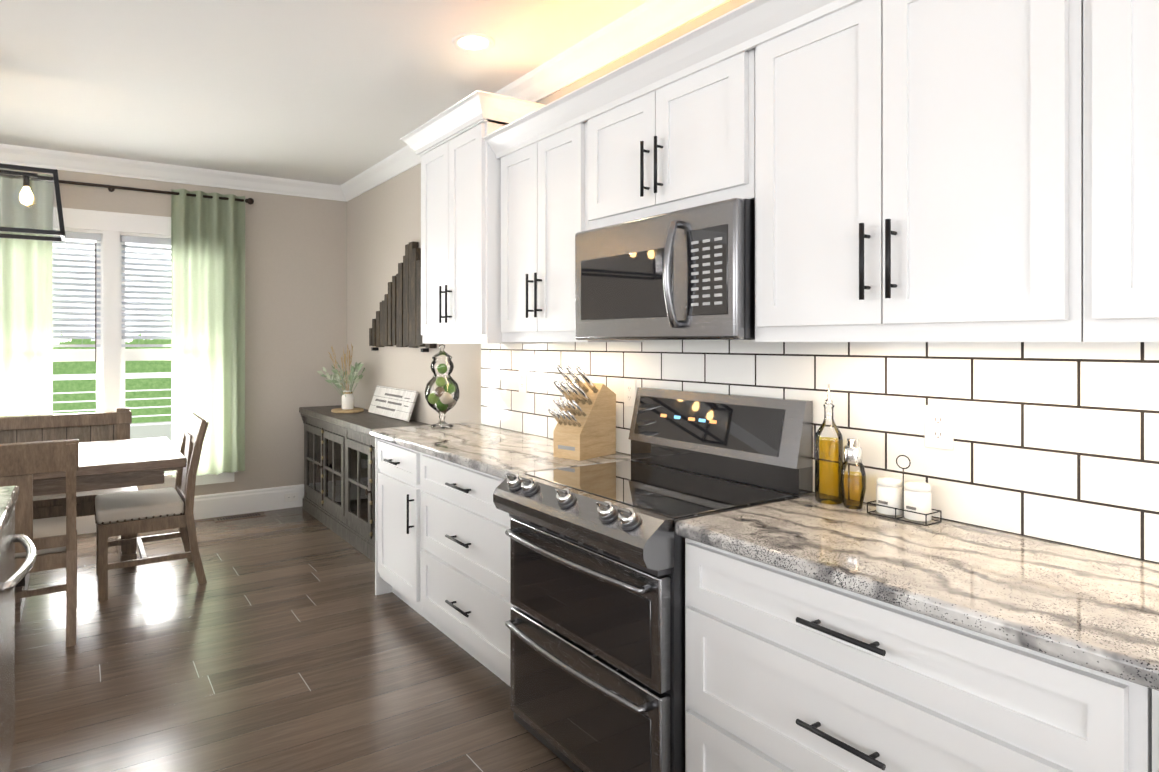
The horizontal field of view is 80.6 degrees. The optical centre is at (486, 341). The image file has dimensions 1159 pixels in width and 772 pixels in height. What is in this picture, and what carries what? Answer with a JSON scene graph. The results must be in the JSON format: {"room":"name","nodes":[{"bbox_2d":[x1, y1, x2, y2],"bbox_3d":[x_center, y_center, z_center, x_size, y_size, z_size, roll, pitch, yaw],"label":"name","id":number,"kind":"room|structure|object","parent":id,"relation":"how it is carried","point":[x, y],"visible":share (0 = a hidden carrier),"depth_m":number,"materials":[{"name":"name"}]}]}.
{"room":"kitchen","nodes":[
{"label":"kitchen","id":0,"kind":"room"},
{"bbox_2d":[1,163,346,495],"bbox_3d":[-4.264,0.053,4.216,7.000,2.810,0.120,0,0,-31],"label":"wall","id":1,"kind":"structure","parent":0,"point":[295,289],"depth_m":5.67,"materials":[{"name":"paint"}]},
{"bbox_2d":[0,169,253,477],"bbox_3d":[-2.796,-0.067,4.957,2.093,2.210,0.120,0,0,-31],"label":"curtains","id":2,"kind":"object","parent":1,"relation":"attached to","point":[207,307],"visible":0.85,"depth_m":5.21,"materials":[{"name":"green fabric"}]},
{"bbox_2d":[53,207,237,489],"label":"window","id":3,"kind":"structure","parent":1,"relation":"in","point":[113,355],"depth_m":5.04,"materials":[{"name":"white wood"}]},
{"bbox_2d":[53,230,170,361],"bbox_3d":[-2.803,-0.326,5.047,1.500,0.948,0.054,0,0,-31],"label":"window blinds","id":4,"kind":"object","parent":3,"relation":"attached to","point":[124,238],"visible":0.46,"depth_m":5.07,"materials":[{"name":"grey plastic"}]},
{"bbox_2d":[0,144,346,201],"bbox_3d":[-4.209,-1.294,4.125,7.000,0.115,0.092,0,0,-31],"label":"crown molding","id":5,"kind":"structure","parent":1,"relation":"attached to","point":[54,159],"depth_m":5.16,"materials":[{"name":"white wood"}]},
{"bbox_2d":[76,484,303,534],"bbox_3d":[-4.229,1.306,4.158,7.000,0.185,0.016,0,0,-31],"label":"baseboard","id":6,"kind":"structure","parent":1,"relation":"attached to","point":[234,503],"depth_m":5.48,"materials":[{"name":"white wood"}]},
{"bbox_2d":[285,492,297,501],"bbox_3d":[-1.646,1.308,5.699,0.115,0.070,0.007,0,0,-31],"label":"electrical outlet","id":7,"kind":"object","parent":1,"relation":"attached to","point":[289,497],"visible":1,"depth_m":5.70,"materials":[{"name":"white plastic"}]},
{"bbox_2d":[9,506,574,771],"bbox_3d":[-1.928,1.428,0.335,7.000,0.060,8.940,0,0,-31],"label":"floor","id":8,"kind":"structure","parent":0,"point":[285,640],"depth_m":2.85,"materials":[{"name":"brown wood"}]},
{"bbox_2d":[0,498,36,771],"bbox_3d":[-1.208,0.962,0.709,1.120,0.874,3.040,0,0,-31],"label":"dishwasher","id":9,"kind":"object","parent":8,"relation":"on","point":[10,579],"depth_m":1.99,"materials":[{"name":"white metal"}]},
{"bbox_2d":[0,486,18,541],"bbox_3d":[-1.253,0.510,0.682,1.095,0.054,3.100,0,0,-31],"label":"island countertop","id":10,"kind":"structure","parent":9,"relation":"on","point":[8,494],"depth_m":2.03,"materials":[{"name":"beige stone"}]},
{"bbox_2d":[0,439,78,646],"bbox_3d":[-2.254,0.924,3.223,0.530,0.948,0.571,0,0,-31],"label":"chair","id":11,"kind":"object","parent":8,"relation":"on","point":[21,463],"visible":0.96,"depth_m":3.12,"materials":[{"name":"brown wood"}]},
{"bbox_2d":[0,407,137,561],"bbox_3d":[-3.261,0.933,4.038,2.055,0.930,0.780,0,0,-31],"label":"bench","id":12,"kind":"object","parent":8,"relation":"on","point":[97,426],"visible":0.46,"depth_m":4.51,"materials":[{"name":"brown wood"}]},
{"bbox_2d":[15,437,186,622],"bbox_3d":[-2.889,1.013,3.459,2.375,0.770,0.955,0,0,-31],"label":"dining table","id":13,"kind":"object","parent":8,"relation":"on","point":[111,464],"visible":0.62,"depth_m":3.60,"materials":[{"name":"brown wood"}]},
{"bbox_2d":[94,412,208,601],"bbox_3d":[-1.989,0.924,3.998,0.571,0.948,0.530,0,0,-31],"label":"head chair","id":14,"kind":"object","parent":8,"relation":"on","point":[132,512],"visible":0.98,"depth_m":3.87,"materials":[{"name":"brown wood"}]},
{"bbox_2d":[213,512,265,521],"bbox_3d":[-1.973,1.395,5.393,0.380,0.004,0.115,0,0,-31],"label":"floor vent","id":15,"kind":"object","parent":8,"relation":"in","point":[235,517],"visible":1,"depth_m":5.38,"materials":[{"name":"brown metal"}]},
{"bbox_2d":[299,405,430,561],"bbox_3d":[-0.857,0.973,4.871,0.446,0.850,2.120,0,0,-31],"label":"sideboard","id":16,"kind":"object","parent":8,"relation":"on","point":[339,475],"visible":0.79,"depth_m":4.84,"materials":[{"name":"brown wood"}]},
{"bbox_2d":[331,408,363,412],"bbox_3d":[-1.093,0.537,5.307,0.250,0.021,0.250,0,0,-31],"label":"wood slice","id":17,"kind":"object","parent":16,"relation":"on","point":[341,410],"visible":0.94,"depth_m":5.22,"materials":[{"name":"beige wood"}]},
{"bbox_2d":[317,344,364,408],"bbox_3d":[-1.142,0.265,5.334,0.384,0.522,0.499,0,0,-31],"label":"vase","id":18,"kind":"object","parent":17,"relation":"on","point":[347,397],"visible":1,"depth_m":5.29,"materials":[{"name":"white ceramic"}]},
{"bbox_2d":[368,385,418,421],"bbox_3d":[-0.696,0.443,4.957,0.089,0.208,0.730,0,0,-31],"label":"sign","id":19,"kind":"object","parent":16,"relation":"on","point":[395,403],"visible":1,"depth_m":4.91,"materials":[{"name":"white wood"}]},
{"bbox_2d":[375,438,414,609],"bbox_3d":[-0.209,0.961,3.663,0.618,0.874,0.559,0,0,-31],"label":"base cabinet","id":20,"kind":"object","parent":8,"relation":"on","point":[394,463],"depth_m":3.53,"materials":[{"name":"white wood"}]},
{"bbox_2d":[370,422,642,478],"bbox_3d":[0.002,0.503,3.289,0.644,0.040,1.477,0,0,-31],"label":"countertop","id":21,"kind":"structure","parent":20,"relation":"on","point":[498,452],"depth_m":3.10,"materials":[{"name":"stone"}]},
{"bbox_2d":[425,344,459,427],"bbox_3d":[-0.255,0.247,3.857,0.200,0.470,0.200,0,0,-31],"label":"apothecary jar","id":22,"kind":"object","parent":21,"relation":"on","point":[445,403],"visible":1,"depth_m":3.85,"materials":[{"name":"clear glass"}]},
{"bbox_2d":[548,365,615,460],"bbox_3d":[0.399,0.289,2.864,0.138,0.386,0.313,0,0,45],"label":"knife block","id":23,"kind":"object","parent":21,"relation":"on","point":[585,428],"visible":1,"depth_m":2.82,"materials":[{"name":"brown wood"}]},
{"bbox_2d":[415,451,513,685],"bbox_3d":[0.163,0.961,3.044,0.618,0.874,0.887,0,0,-31],"label":"base cabinet","id":24,"kind":"object","parent":8,"relation":"on","point":[462,545],"depth_m":2.89,"materials":[{"name":"white wood"}]},
{"bbox_2d":[493,387,812,771],"bbox_3d":[0.531,0.793,2.296,0.734,1.210,0.757,0,0,-31],"label":"range","id":25,"kind":"object","parent":8,"relation":"on","point":[595,624],"visible":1,"depth_m":2.14,"materials":[{"name":"grey metal"}]},
{"bbox_2d":[685,538,1126,771],"bbox_3d":[1.033,0.961,1.599,0.618,0.874,0.939,0,0,-31],"label":"base cabinet","id":26,"kind":"object","parent":8,"relation":"on","point":[785,670],"depth_m":1.42,"materials":[{"name":"white wood"}]},
{"bbox_2d":[675,495,1158,690],"bbox_3d":[1.269,0.503,1.183,0.644,0.040,1.897,0,0,-31],"label":"countertop","id":27,"kind":"structure","parent":26,"relation":"on","point":[1095,610],"depth_m":1.42,"materials":[{"name":"stone"}]},
{"bbox_2d":[815,384,842,504],"bbox_3d":[1.031,0.305,2.040,0.076,0.355,0.076,0,0,-31],"label":"oil bottle","id":28,"kind":"object","parent":27,"relation":"on","point":[828,457],"visible":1,"depth_m":2.01,"materials":[{"name":"clear glass"}]},
{"bbox_2d":[840,438,865,509],"bbox_3d":[1.064,0.382,1.966,0.068,0.200,0.068,0,0,-31],"label":"oil bottle","id":29,"kind":"object","parent":27,"relation":"on","point":[853,487],"visible":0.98,"depth_m":1.95,"materials":[{"name":"clear glass"}]},
{"bbox_2d":[867,455,941,525],"bbox_3d":[1.142,0.396,1.855,0.079,0.172,0.157,0,0,-31],"label":"salt","id":30,"kind":"object","parent":27,"relation":"on","point":[912,500],"visible":1,"depth_m":1.83,"materials":[{"name":"white ceramic"}]},
{"bbox_2d":[1127,681,1158,771],"bbox_3d":[1.512,0.961,0.804,0.618,0.874,0.918,0,0,-31],"label":"base cabinet","id":31,"kind":"object","parent":8,"relation":"on","point":[1142,701],"depth_m":1.06,"materials":[{"name":"white wood"}]},
{"bbox_2d":[0,0,647,184],"bbox_3d":[-1.908,-1.392,0.417,7.120,0.080,9.060,0,0,-31],"label":"ceiling","id":32,"kind":"structure","parent":0,"point":[337,92],"depth_m":3.38,"materials":[{"name":"white paint"}]},
{"bbox_2d":[0,163,65,241],"bbox_3d":[-2.886,-0.963,3.458,1.244,0.778,0.294,0,0,-31],"label":"pendant light","id":33,"kind":"object","parent":32,"relation":"hanging from","point":[26,196],"visible":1,"depth_m":3.66,"materials":[{"name":"black metal"}]},
{"bbox_2d":[452,32,494,51],"bbox_3d":[-0.061,-1.349,3.051,0.196,0.006,0.196,0,0,-31],"label":"recessed light","id":34,"kind":"object","parent":32,"relation":"in","point":[473,42],"visible":1,"depth_m":3.05,"materials":[{"name":"white"}]},
{"bbox_2d":[347,0,1157,563],"bbox_3d":[1.091,0.053,2.221,0.120,2.810,9.060,0,0,-31],"label":"wall","id":35,"kind":"structure","parent":0,"point":[383,224],"depth_m":5.02,"materials":[{"name":"paint"}]},
{"bbox_2d":[369,241,436,351],"bbox_3d":[-0.641,-0.313,4.923,0.059,0.762,1.123,0,0,-31],"label":"art","id":36,"kind":"object","parent":35,"relation":"attached to","point":[397,321],"visible":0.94,"depth_m":4.83,"materials":[{"name":"brown wood"}]},
{"bbox_2d":[416,108,543,343],"bbox_3d":[-0.022,-0.528,3.560,0.404,1.070,0.698,0,0,-31],"label":"upper cabinet","id":37,"kind":"object","parent":35,"relation":"attached to","point":[458,165],"depth_m":3.35,"materials":[{"name":"white wood"}]},
{"bbox_2d":[340,0,730,201],"bbox_3d":[1.032,-1.294,2.115,0.092,0.115,8.940,0,0,-31],"label":"crown molding","id":38,"kind":"structure","parent":35,"relation":"attached to","point":[644,24],"depth_m":3.06,"materials":[{"name":"white wood"}]},
{"bbox_2d":[496,108,643,343],"bbox_3d":[0.357,-0.451,3.009,0.324,0.901,0.633,0,0,-31],"label":"upper cabinet","id":39,"kind":"object","parent":35,"relation":"attached to","point":[538,172],"depth_m":2.91,"materials":[{"name":"white wood"}]},
{"bbox_2d":[580,32,743,231],"bbox_3d":[0.718,-0.665,2.408,0.324,0.473,0.765,0,0,-31],"label":"upper cabinet","id":40,"kind":"object","parent":35,"relation":"attached to","point":[671,140],"depth_m":2.28,"materials":[{"name":"white wood"}]},
{"bbox_2d":[575,198,754,339],"bbox_3d":[0.663,-0.215,2.375,0.450,0.417,0.757,0,0,-31],"label":"microwave","id":41,"kind":"object","parent":40,"relation":"attached to","point":[686,274],"visible":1,"depth_m":2.16,"materials":[{"name":"grey metal"}]},
{"bbox_2d":[481,340,1158,563],"bbox_3d":[1.000,0.231,2.248,0.008,0.502,4.000,0,0,-31],"label":"backsplash","id":42,"kind":"structure","parent":35,"relation":"attached to","point":[1057,442],"depth_m":1.79,"materials":[{"name":"tile"}]},
{"bbox_2d":[519,370,526,392],"bbox_3d":[0.189,0.208,3.581,0.007,0.116,0.072,0,0,-31],"label":"outlet","id":43,"kind":"object","parent":42,"relation":"attached to","point":[522,380],"visible":1,"depth_m":3.57,"materials":[{"name":"white plastic"}]},
{"bbox_2d":[624,379,635,406],"bbox_3d":[0.609,0.218,2.883,0.007,0.116,0.072,0,0,-31],"label":"outlet","id":44,"kind":"object","parent":42,"relation":"attached to","point":[629,392],"visible":0.94,"depth_m":2.88,"materials":[{"name":"white plastic"}]},
{"bbox_2d":[925,405,953,449],"bbox_3d":[1.233,0.233,1.846,0.007,0.116,0.072,0,0,-31],"label":"outlet","id":45,"kind":"object","parent":42,"relation":"attached to","point":[939,427],"visible":1,"depth_m":1.84,"materials":[{"name":"white plastic"}]},
{"bbox_2d":[744,0,1063,341],"bbox_3d":[1.113,-0.451,1.751,0.324,0.901,0.764,0,0,-31],"label":"upper cabinet","id":46,"kind":"object","parent":35,"relation":"attached to","point":[942,170],"depth_m":1.62,"materials":[{"name":"white wood"}]},
{"bbox_2d":[1064,0,1158,341],"bbox_3d":[1.551,-0.451,1.024,0.324,0.901,0.934,0,0,-31],"label":"upper cabinet","id":47,"kind":"object","parent":35,"relation":"attached to","point":[1111,47],"depth_m":1.30,"materials":[{"name":"white wood"}]},
{"label":"outside","id":48,"kind":"structure","parent":0,"visible":0},
{"bbox_2d":[53,239,170,440],"bbox_3d":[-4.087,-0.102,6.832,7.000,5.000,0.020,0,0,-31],"label":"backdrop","id":49,"kind":"structure","parent":48,"point":[136,432],"depth_m":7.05,"materials":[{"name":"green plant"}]}
]}

